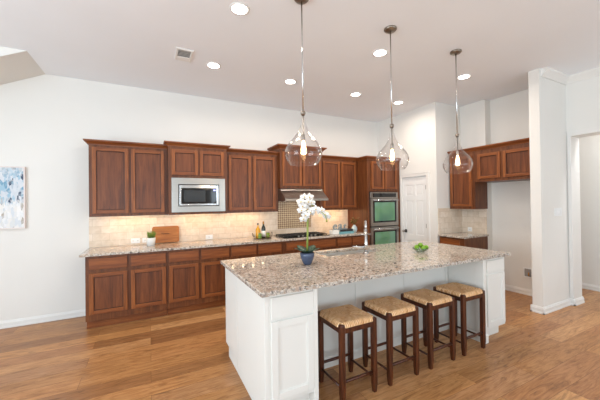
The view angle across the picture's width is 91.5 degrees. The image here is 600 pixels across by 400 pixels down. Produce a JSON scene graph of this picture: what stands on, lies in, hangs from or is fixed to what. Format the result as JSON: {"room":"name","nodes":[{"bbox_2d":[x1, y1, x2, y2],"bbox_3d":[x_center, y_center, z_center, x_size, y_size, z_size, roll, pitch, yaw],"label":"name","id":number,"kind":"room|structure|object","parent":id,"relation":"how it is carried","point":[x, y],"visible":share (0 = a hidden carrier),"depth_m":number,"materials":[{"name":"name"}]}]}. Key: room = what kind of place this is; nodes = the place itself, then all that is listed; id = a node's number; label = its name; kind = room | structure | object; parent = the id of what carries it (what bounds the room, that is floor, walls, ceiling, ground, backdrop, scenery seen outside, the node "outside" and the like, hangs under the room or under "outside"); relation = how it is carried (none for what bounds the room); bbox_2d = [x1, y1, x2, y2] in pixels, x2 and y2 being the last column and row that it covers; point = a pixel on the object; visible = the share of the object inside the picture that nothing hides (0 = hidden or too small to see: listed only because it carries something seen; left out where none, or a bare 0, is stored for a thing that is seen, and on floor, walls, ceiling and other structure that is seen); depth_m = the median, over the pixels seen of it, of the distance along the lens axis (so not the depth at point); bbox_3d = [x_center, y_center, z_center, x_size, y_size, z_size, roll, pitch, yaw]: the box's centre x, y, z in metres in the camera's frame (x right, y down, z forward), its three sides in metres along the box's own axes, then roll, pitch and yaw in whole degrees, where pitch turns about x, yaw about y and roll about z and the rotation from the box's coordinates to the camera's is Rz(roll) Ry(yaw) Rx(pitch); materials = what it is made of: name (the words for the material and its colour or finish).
{"room":"kitchen","nodes":[
{"label":"kitchen","id":0,"kind":"room"},
{"bbox_2d":[0,46,44,84],"bbox_3d":[-4.493,-0.878,2.823,3.010,1.505,0.650,-1,0,-27],"label":"wall","id":1,"kind":"structure","parent":0,"point":[15,64],"depth_m":3.42,"materials":[{"name":"paint"}]},
{"bbox_2d":[0,74,377,320],"bbox_3d":[-2.155,-0.045,4.435,8.630,3.210,0.142,-1,0,-27],"label":"wall","id":2,"kind":"structure","parent":0,"point":[45,120],"depth_m":4.00,"materials":[{"name":"paint"}]},
{"bbox_2d":[0,166,25,228],"bbox_3d":[-3.880,-0.026,3.472,0.940,0.775,0.034,-1,0,-27],"label":"painting","id":3,"kind":"object","parent":2,"relation":"attached to","point":[12,178],"visible":1,"depth_m":3.62,"materials":[{"name":"fabric"}]},
{"bbox_2d":[0,309,85,328],"bbox_3d":[-4.383,1.537,3.200,3.510,0.088,0.020,-1,0,-27],"label":"baseboard","id":4,"kind":"structure","parent":2,"relation":"attached to","point":[77,313],"depth_m":3.75,"materials":[{"name":"paint"}]},
{"bbox_2d":[83,139,167,216],"bbox_3d":[-2.375,-0.279,4.055,0.972,0.989,0.381,-1,0,-27],"label":"upper cabinet","id":5,"kind":"object","parent":2,"relation":"attached to","point":[126,178],"visible":1,"depth_m":3.91,"materials":[{"name":"brown wood"}]},
{"bbox_2d":[131,238,139,242],"bbox_3d":[-2.383,0.590,4.235,0.118,0.072,0.010,-1,0,-27],"label":"outlet plate","id":6,"kind":"object","parent":2,"relation":"attached to","point":[133,240],"visible":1,"depth_m":4.23,"materials":[{"name":"white plastic"}]},
{"bbox_2d":[163,141,229,214],"bbox_3d":[-1.559,-0.304,4.419,0.914,1.022,0.481,-1,0,-27],"label":"upper cabinet","id":7,"kind":"object","parent":2,"relation":"attached to","point":[185,159],"visible":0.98,"depth_m":4.22,"materials":[{"name":"brown wood"}]},
{"bbox_2d":[171,178,224,212],"bbox_3d":[-1.457,-0.072,4.236,0.740,0.487,0.032,-1,0,-27],"label":"microwave","id":8,"kind":"object","parent":7,"relation":"in","point":[188,194],"visible":1,"depth_m":4.22,"materials":[{"name":"metal"}]},
{"bbox_2d":[226,148,278,212],"bbox_3d":[-0.828,-0.300,4.852,0.881,1.002,0.381,-1,0,-27],"label":"upper cabinet","id":9,"kind":"object","parent":2,"relation":"attached to","point":[252,175],"visible":0.94,"depth_m":4.72,"materials":[{"name":"brown wood"}]},
{"bbox_2d":[267,144,326,188],"bbox_3d":[-0.049,-0.557,5.194,0.943,0.729,0.491,-1,0,-27],"label":"upper cabinet","id":10,"kind":"object","parent":2,"relation":"attached to","point":[303,173],"visible":0.9,"depth_m":4.99,"materials":[{"name":"brown wood"}]},
{"bbox_2d":[278,189,327,201],"bbox_3d":[-0.005,-0.084,5.118,0.814,0.214,0.598,-1,0,-27],"label":"range hood","id":11,"kind":"object","parent":10,"relation":"attached to","point":[284,195],"visible":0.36,"depth_m":4.93,"materials":[{"name":"metal"}]},
{"bbox_2d":[312,155,357,209],"bbox_3d":[0.671,-0.314,5.624,0.848,1.002,0.381,-1,0,-27],"label":"upper cabinet","id":12,"kind":"object","parent":2,"relation":"attached to","point":[339,173],"visible":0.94,"depth_m":5.48,"materials":[{"name":"brown wood"}]},
{"bbox_2d":[0,0,599,122],"bbox_3d":[0.601,-1.758,1.335,10.720,0.100,8.180,-1,0,-27],"label":"ceiling","id":13,"kind":"structure","parent":0,"point":[132,43],"depth_m":3.20,"materials":[{"name":"paint"}]},
{"bbox_2d":[174,47,193,61],"bbox_3d":[-1.333,-1.662,3.355,0.180,0.012,0.285,-1,0,-27],"label":"ceiling vent","id":14,"kind":"object","parent":13,"relation":"in","point":[181,54],"visible":1,"depth_m":3.35,"materials":[{"name":"metal"}]},
{"bbox_2d":[206,62,220,68],"bbox_3d":[-1.071,-1.665,3.622,0.172,0.007,0.172,-1,0,-27],"label":"recessed light","id":15,"kind":"object","parent":13,"relation":"in","point":[213,65],"visible":1,"depth_m":3.62,"materials":[{"name":"white"}]},
{"bbox_2d":[230,2,249,14],"bbox_3d":[-0.531,-1.680,2.573,0.172,0.007,0.172,-1,0,-27],"label":"recessed light","id":16,"kind":"object","parent":13,"relation":"in","point":[238,8],"visible":1,"depth_m":2.56,"materials":[{"name":"paint"}]},
{"bbox_2d":[284,79,295,83],"bbox_3d":[-0.138,-1.674,4.137,0.172,0.007,0.172,-1,0,-27],"label":"recessed light","id":17,"kind":"object","parent":13,"relation":"in","point":[287,81],"visible":1,"depth_m":4.13,"materials":[{"name":"white"}]},
{"bbox_2d":[285,0,321,165],"bbox_3d":[0.022,-0.994,2.444,0.314,1.398,0.314,-1,0,-27],"label":"pendant lamp","id":18,"kind":"object","parent":13,"relation":"hanging from","point":[300,2],"visible":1,"depth_m":2.44,"materials":[{"name":"clear glass"}]},
{"bbox_2d":[301,116,304,140],"bbox_3d":[0.028,-0.599,2.441,0.032,0.208,0.032,-1,0,-27],"label":"socket","id":19,"kind":"object","parent":18,"relation":"attached to","point":[303,135],"depth_m":2.43,"materials":[{"name":"metal"}]},
{"bbox_2d":[350,92,360,95],"bbox_3d":[0.888,-1.684,4.665,0.172,0.007,0.172,-1,0,-27],"label":"recessed light","id":20,"kind":"object","parent":13,"relation":"in","point":[354,93],"visible":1,"depth_m":4.66,"materials":[{"name":"white"}]},
{"bbox_2d":[372,49,387,56],"bbox_3d":[0.923,-1.694,3.367,0.172,0.007,0.172,-1,0,-27],"label":"recessed light","id":21,"kind":"object","parent":13,"relation":"in","point":[380,52],"visible":1,"depth_m":3.35,"materials":[{"name":"white"}]},
{"bbox_2d":[376,25,408,169],"bbox_3d":[0.907,-1.002,2.899,0.314,1.398,0.314,-1,0,-27],"label":"pendant lamp","id":22,"kind":"object","parent":13,"relation":"hanging from","point":[390,29],"visible":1,"depth_m":2.89,"materials":[{"name":"silver"}]},
{"bbox_2d":[390,128,393,148],"bbox_3d":[0.912,-0.607,2.897,0.032,0.208,0.032,-1,0,-27],"label":"socket","id":23,"kind":"object","parent":22,"relation":"attached to","point":[391,145],"depth_m":2.89,"materials":[{"name":"metal"}]},
{"bbox_2d":[443,49,472,170],"bbox_3d":[1.803,-1.011,3.361,0.314,1.398,0.314,-1,0,-27],"label":"pendant lamp","id":24,"kind":"object","parent":13,"relation":"hanging from","point":[454,52],"visible":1,"depth_m":3.35,"materials":[{"name":"silver"}]},
{"bbox_2d":[457,74,470,78],"bbox_3d":[2.271,-1.706,4.050,0.172,0.007,0.172,-1,0,-27],"label":"recessed light","id":25,"kind":"object","parent":13,"relation":"in","point":[464,76],"visible":1,"depth_m":4.04,"materials":[{"name":"white"}]},
{"bbox_2d":[0,288,599,399],"bbox_3d":[0.644,1.551,1.311,10.720,0.100,8.180,-1,0,-27],"label":"floor","id":26,"kind":"structure","parent":0,"point":[555,355],"depth_m":2.73,"materials":[{"name":"brown wood"}]},
{"bbox_2d":[85,251,167,328],"bbox_3d":[-2.290,1.118,3.939,0.890,0.882,0.631,-1,0,-27],"label":"base cabinet","id":27,"kind":"object","parent":26,"relation":"on","point":[120,288],"visible":1,"depth_m":3.65,"materials":[{"name":"brown wood"}]},
{"bbox_2d":[79,231,368,257],"bbox_3d":[-0.805,0.645,4.696,4.338,0.030,0.632,-1,0,-27],"label":"countertop","id":28,"kind":"structure","parent":27,"relation":"on","point":[127,249],"depth_m":4.16,"materials":[{"name":"stone"}]},
{"bbox_2d":[146,231,156,245],"bbox_3d":[-2.094,0.538,4.125,0.144,0.210,0.136,-1,-1,43],"label":"potted grass","id":29,"kind":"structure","parent":28,"relation":"on","point":[151,239],"depth_m":4.08,"materials":[{"name":"white ceramic"}]},
{"bbox_2d":[146,237,155,245],"bbox_3d":[-2.100,0.587,4.119,0.120,0.112,0.120,-1,0,-27],"label":"pot","id":30,"kind":"object","parent":29,"relation":"attached to","point":[150,241],"depth_m":4.07,"materials":[{"name":"white ceramic"}]},
{"bbox_2d":[152,226,178,242],"bbox_3d":[-2.019,0.517,4.399,0.370,0.245,0.055,-1,0,-27],"label":"cutting board","id":31,"kind":"object","parent":28,"relation":"on","point":[165,234],"visible":0.9,"depth_m":4.39,"materials":[{"name":"brown wood"}]},
{"bbox_2d":[252,232,271,238],"bbox_3d":[-0.613,0.577,4.772,0.343,0.103,0.197,-1,0,-27],"label":"oval tray","id":32,"kind":"object","parent":28,"relation":"on","point":[271,232],"visible":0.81,"depth_m":4.70,"materials":[{"name":"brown metal"}]},
{"bbox_2d":[256,223,259,237],"bbox_3d":[-0.683,0.497,4.754,0.076,0.243,0.075,-1,0,-27],"label":"oil bottle","id":33,"kind":"object","parent":32,"relation":"on","point":[257,228],"visible":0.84,"depth_m":4.72,"materials":[{"name":"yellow glass"}]},
{"bbox_2d":[261,221,265,237],"bbox_3d":[-0.599,0.484,4.786,0.069,0.268,0.068,-1,0,-27],"label":"wine bottle","id":34,"kind":"object","parent":32,"relation":"on","point":[263,229],"visible":0.94,"depth_m":4.76,"materials":[{"name":"glass"}]},
{"bbox_2d":[274,232,327,238],"bbox_3d":[0.034,0.607,5.110,0.870,0.030,0.450,-1,0,-27],"label":"cooktop","id":35,"kind":"object","parent":28,"relation":"in","point":[311,234],"visible":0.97,"depth_m":5.03,"materials":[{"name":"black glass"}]},
{"bbox_2d":[329,230,338,233],"bbox_3d":[0.618,0.579,5.299,0.130,0.073,0.130,-1,0,-27],"label":"tissue box","id":36,"kind":"object","parent":28,"relation":"on","point":[330,231],"visible":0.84,"depth_m":5.25,"materials":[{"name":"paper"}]},
{"bbox_2d":[339,231,353,233],"bbox_3d":[0.811,0.595,5.437,0.330,0.038,0.200,-1,0,-27],"label":"book","id":37,"kind":"object","parent":28,"relation":"on","point":[345,232],"visible":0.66,"depth_m":5.34,"materials":[{"name":"teal paper"}]},
{"bbox_2d":[339,228,352,231],"bbox_3d":[0.811,0.557,5.435,0.290,0.036,0.185,-1,0,-27],"label":"book","id":38,"kind":"object","parent":37,"relation":"on","point":[343,229],"visible":0.8,"depth_m":5.35,"materials":[{"name":"black paper"}]},
{"bbox_2d":[333,224,345,229],"bbox_3d":[0.723,0.489,5.337,0.325,0.101,0.030,-1,0,-27],"label":"letter sign","id":39,"kind":"object","parent":38,"relation":"on","point":[334,225],"visible":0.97,"depth_m":5.33,"materials":[{"name":"grey metal"}]},
{"bbox_2d":[351,217,359,231],"bbox_3d":[1.030,0.469,5.552,0.185,0.286,0.116,-1,0,-27],"label":"vase","id":40,"kind":"object","parent":28,"relation":"on","point":[354,227],"visible":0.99,"depth_m":5.52,"materials":[{"name":"white ceramic"}]},
{"bbox_2d":[167,246,229,314],"bbox_3d":[-1.522,1.110,4.334,0.833,0.882,0.631,-1,0,-27],"label":"base cabinet","id":41,"kind":"object","parent":26,"relation":"on","point":[195,276],"visible":0.85,"depth_m":4.04,"materials":[{"name":"brown wood"}]},
{"bbox_2d":[230,241,282,259],"bbox_3d":[-0.773,1.103,4.720,0.848,0.882,0.631,-1,0,-27],"label":"base cabinet","id":42,"kind":"object","parent":26,"relation":"on","point":[270,248],"visible":0.08,"depth_m":4.45,"materials":[{"name":"brown wood"}]},
{"bbox_2d":[247,286,318,399],"bbox_3d":[-0.143,1.077,2.221,0.410,0.882,0.416,-1,0,-27],"label":"base cabinet","id":43,"kind":"object","parent":26,"relation":"on","point":[282,330],"visible":0.88,"depth_m":2.06,"materials":[{"name":"paint"}]},
{"bbox_2d":[283,237,335,253],"bbox_3d":[0.053,1.095,5.145,1.008,0.882,0.631,-1,0,-27],"label":"base cabinet","id":44,"kind":"object","parent":26,"relation":"on","point":[322,243],"visible":0.09,"depth_m":4.88,"materials":[{"name":"brown wood"}]},
{"bbox_2d":[225,266,448,390],"bbox_3d":[0.665,1.074,3.283,2.810,0.882,0.755,-1,0,-27],"label":"kitchen island","id":45,"kind":"object","parent":26,"relation":"on","point":[354,293],"visible":0.25,"depth_m":2.81,"materials":[{"name":"paint"}]},
{"bbox_2d":[220,240,510,297],"bbox_3d":[0.752,0.614,3.100,2.885,0.030,1.240,-1,0,-27],"label":"island countertop","id":46,"kind":"structure","parent":45,"relation":"on","point":[272,275],"depth_m":2.71,"materials":[{"name":"stone"}]},
{"bbox_2d":[294,192,330,264],"bbox_3d":[0.109,0.267,2.776,0.340,0.676,0.217,-1,0,-27],"label":"potted orchid","id":47,"kind":"object","parent":46,"relation":"on","point":[307,254],"visible":1,"depth_m":2.73,"materials":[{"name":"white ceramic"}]},
{"bbox_2d":[321,249,373,256],"bbox_3d":[0.576,0.731,3.439,0.784,0.193,0.331,-1,0,-27],"label":"sink","id":48,"kind":"object","parent":46,"relation":"in","point":[354,251],"visible":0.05,"depth_m":3.58,"materials":[{"name":"metal"}]},
{"bbox_2d":[352,220,370,253],"bbox_3d":[0.704,0.415,3.317,0.219,0.370,0.142,-1,0,-27],"label":"faucet","id":49,"kind":"object","parent":46,"relation":"on","point":[365,234],"visible":1,"depth_m":3.28,"materials":[{"name":"silver metal"}]},
{"bbox_2d":[318,304,377,399],"bbox_3d":[0.379,1.215,2.377,0.349,0.595,0.349,-1,0,-27],"label":"counter stool","id":50,"kind":"object","parent":26,"relation":"on","point":[347,319],"visible":1,"depth_m":2.29,"materials":[{"name":"brown wood"}]},
{"bbox_2d":[336,235,363,248],"bbox_3d":[0.814,1.088,5.537,0.698,0.882,0.631,-1,0,-27],"label":"base cabinet","id":51,"kind":"object","parent":26,"relation":"on","point":[358,240],"visible":0.09,"depth_m":5.24,"materials":[{"name":"brown wood"}]},
{"bbox_2d":[348,156,400,244],"bbox_3d":[1.468,0.354,5.856,0.870,2.337,0.681,-1,0,-27],"label":"tall cabinet","id":52,"kind":"object","parent":26,"relation":"on","point":[370,178],"visible":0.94,"depth_m":5.58,"materials":[{"name":"brown wood"}]},
{"bbox_2d":[369,192,398,244],"bbox_3d":[1.513,0.479,5.786,0.690,1.245,0.586,-1,0,-27],"label":"wall oven","id":53,"kind":"object","parent":52,"relation":"in","point":[383,206],"visible":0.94,"depth_m":5.56,"materials":[{"name":"metal"}]},
{"bbox_2d":[362,296,419,385],"bbox_3d":[0.797,1.211,2.592,0.349,0.595,0.349,-1,0,-27],"label":"counter stool","id":54,"kind":"object","parent":26,"relation":"on","point":[390,309],"visible":0.99,"depth_m":2.50,"materials":[{"name":"brown wood"}]},
{"bbox_2d":[401,288,455,369],"bbox_3d":[1.228,1.207,2.814,0.349,0.595,0.349,-1,0,-27],"label":"counter stool","id":55,"kind":"object","parent":26,"relation":"on","point":[428,300],"visible":0.98,"depth_m":2.73,"materials":[{"name":"brown wood"}]},
{"bbox_2d":[433,282,485,355],"bbox_3d":[1.646,1.203,3.030,0.349,0.595,0.349,-1,0,-27],"label":"counter stool","id":56,"kind":"object","parent":26,"relation":"on","point":[463,293],"visible":0.96,"depth_m":2.94,"materials":[{"name":"brown wood"}]},
{"bbox_2d":[440,236,487,249],"bbox_3d":[2.801,1.058,5.008,0.651,0.882,0.447,-1,0,-27],"label":"base cabinet","id":57,"kind":"object","parent":26,"relation":"on","point":[479,242],"visible":0.07,"depth_m":4.83,"materials":[{"name":"brown wood"}]},
{"bbox_2d":[438,232,488,238],"bbox_3d":[2.790,0.600,4.992,0.652,0.030,0.477,-1,0,-27],"label":"countertop","id":58,"kind":"structure","parent":57,"relation":"on","point":[464,235],"depth_m":4.90,"materials":[{"name":"stone"}]},
{"bbox_2d":[448,257,505,343],"bbox_3d":[2.002,1.057,3.321,0.418,0.882,0.426,-1,0,-27],"label":"base cabinet","id":59,"kind":"object","parent":26,"relation":"on","point":[488,275],"visible":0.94,"depth_m":3.17,"materials":[{"name":"paint"}]},
{"bbox_2d":[377,102,441,242],"bbox_3d":[2.063,-0.090,5.799,0.120,3.210,1.580,-1,0,-27],"label":"wall","id":60,"kind":"structure","parent":0,"point":[417,131],"depth_m":5.38,"materials":[{"name":"paint"}]},
{"bbox_2d":[403,176,426,241],"bbox_3d":[2.143,0.535,5.495,0.107,1.936,0.566,-1,0,-27],"label":"door","id":61,"kind":"structure","parent":60,"relation":"in","point":[414,188],"depth_m":5.51,"materials":[{"name":"paint"}]},
{"bbox_2d":[400,171,429,241],"bbox_3d":[2.149,0.504,5.489,0.022,2.015,0.686,-1,0,-27],"label":"trim","id":62,"kind":"structure","parent":60,"relation":"attached to","point":[419,173],"depth_m":5.24,"materials":[{"name":"paint"}]},
{"bbox_2d":[440,103,460,233],"bbox_3d":[2.829,-0.104,5.372,0.850,3.210,0.120,-1,0,-27],"label":"wall","id":63,"kind":"structure","parent":0,"point":[448,126],"depth_m":5.21,"materials":[{"name":"paint"}]},
{"bbox_2d":[438,208,461,233],"bbox_3d":[2.682,0.365,5.216,0.638,0.446,0.012,-1,0,-27],"label":"backsplash","id":64,"kind":"structure","parent":63,"relation":"attached to","point":[449,220],"depth_m":5.20,"materials":[{"name":"beige tile"}]},
{"bbox_2d":[460,89,531,289],"bbox_3d":[3.404,-0.115,4.842,0.312,3.210,1.350,-1,0,-27],"label":"wall","id":65,"kind":"structure","parent":0,"point":[506,118],"depth_m":4.85,"materials":[{"name":"paint"}]},
{"bbox_2d":[447,147,487,208],"bbox_3d":[2.899,-0.353,5.074,0.391,1.012,0.455,-1,0,-27],"label":"upper cabinet","id":66,"kind":"object","parent":65,"relation":"attached to","point":[465,193],"visible":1,"depth_m":4.95,"materials":[{"name":"brown wood"}]},
{"bbox_2d":[473,138,529,182],"bbox_3d":[3.267,-0.584,4.519,0.541,0.567,0.870,-1,0,-27],"label":"upper cabinet","id":67,"kind":"object","parent":65,"relation":"attached to","point":[509,161],"visible":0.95,"depth_m":4.42,"materials":[{"name":"brown wood"}]},
{"bbox_2d":[505,284,531,295],"bbox_3d":[3.520,1.443,4.638,0.020,0.088,0.880,-1,0,-27],"label":"baseboard","id":68,"kind":"structure","parent":65,"relation":"attached to","point":[507,287],"depth_m":4.67,"materials":[{"name":"paint"}]},
{"bbox_2d":[523,267,531,277],"bbox_3d":[3.549,1.136,4.559,0.032,0.150,0.125,-1,0,-27],"label":"water supply box","id":69,"kind":"object","parent":65,"relation":"attached to","point":[527,272],"visible":0.94,"depth_m":4.57,"materials":[{"name":"white plastic"}]},
{"bbox_2d":[528,68,569,306],"bbox_3d":[3.557,-0.122,4.094,0.985,3.210,0.120,-1,0,-27],"label":"column","id":70,"kind":"structure","parent":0,"point":[547,97],"depth_m":3.91,"materials":[{"name":"paint"}]},
{"bbox_2d":[530,298,570,314],"bbox_3d":[3.458,1.440,4.021,0.755,0.088,0.160,-1,0,-27],"label":"baseboard","id":71,"kind":"structure","parent":70,"relation":"attached to","point":[562,304],"depth_m":3.90,"materials":[{"name":"paint"}]},
{"bbox_2d":[554,208,561,215],"bbox_3d":[3.544,0.164,4.010,0.200,0.110,0.011,-1,0,-27],"label":"switch plate","id":72,"kind":"object","parent":70,"relation":"attached to","point":[557,211],"visible":1,"depth_m":4.00,"materials":[{"name":"white plastic"}]},
{"bbox_2d":[565,75,599,298],"bbox_3d":[5.090,-0.158,1.920,0.250,3.210,5.150,-1,0,-27],"label":"wall","id":73,"kind":"structure","parent":0,"point":[582,97],"depth_m":4.11,"materials":[{"name":"paint"}]},
{"bbox_2d":[541,66,599,84],"bbox_3d":[4.656,-1.712,1.718,0.680,0.095,5.150,-1,0,-27],"label":"trim","id":74,"kind":"structure","parent":73,"relation":"attached to","point":[549,73],"depth_m":3.94,"materials":[{"name":"paint"}]},
{"bbox_2d":[570,296,584,305],"bbox_3d":[5.110,1.402,1.908,0.290,0.088,5.150,-1,0,-27],"label":"baseboard","id":75,"kind":"structure","parent":73,"relation":"attached to","point":[574,302],"depth_m":4.12,"materials":[{"name":"paint"}]},
{"bbox_2d":[567,126,599,296],"bbox_3d":[4.202,0.186,3.361,0.015,2.325,1.735,-1,0,-27],"label":"trim","id":76,"kind":"structure","parent":73,"relation":"attached to","point":[593,129],"depth_m":4.11,"materials":[{"name":"paint"}]},
{"bbox_2d":[579,135,599,285],"bbox_3d":[5.796,-0.161,2.874,0.100,3.210,6.200,-1,0,-27],"label":"wall","id":77,"kind":"structure","parent":0,"point":[589,147],"depth_m":4.79,"materials":[{"name":"paint"}]},
{"bbox_2d":[582,283,599,291],"bbox_3d":[5.867,1.398,2.635,0.020,0.088,5.750,-1,0,-27],"label":"baseboard","id":78,"kind":"structure","parent":77,"relation":"attached to","point":[584,285],"depth_m":4.78,"materials":[{"name":"paint"}]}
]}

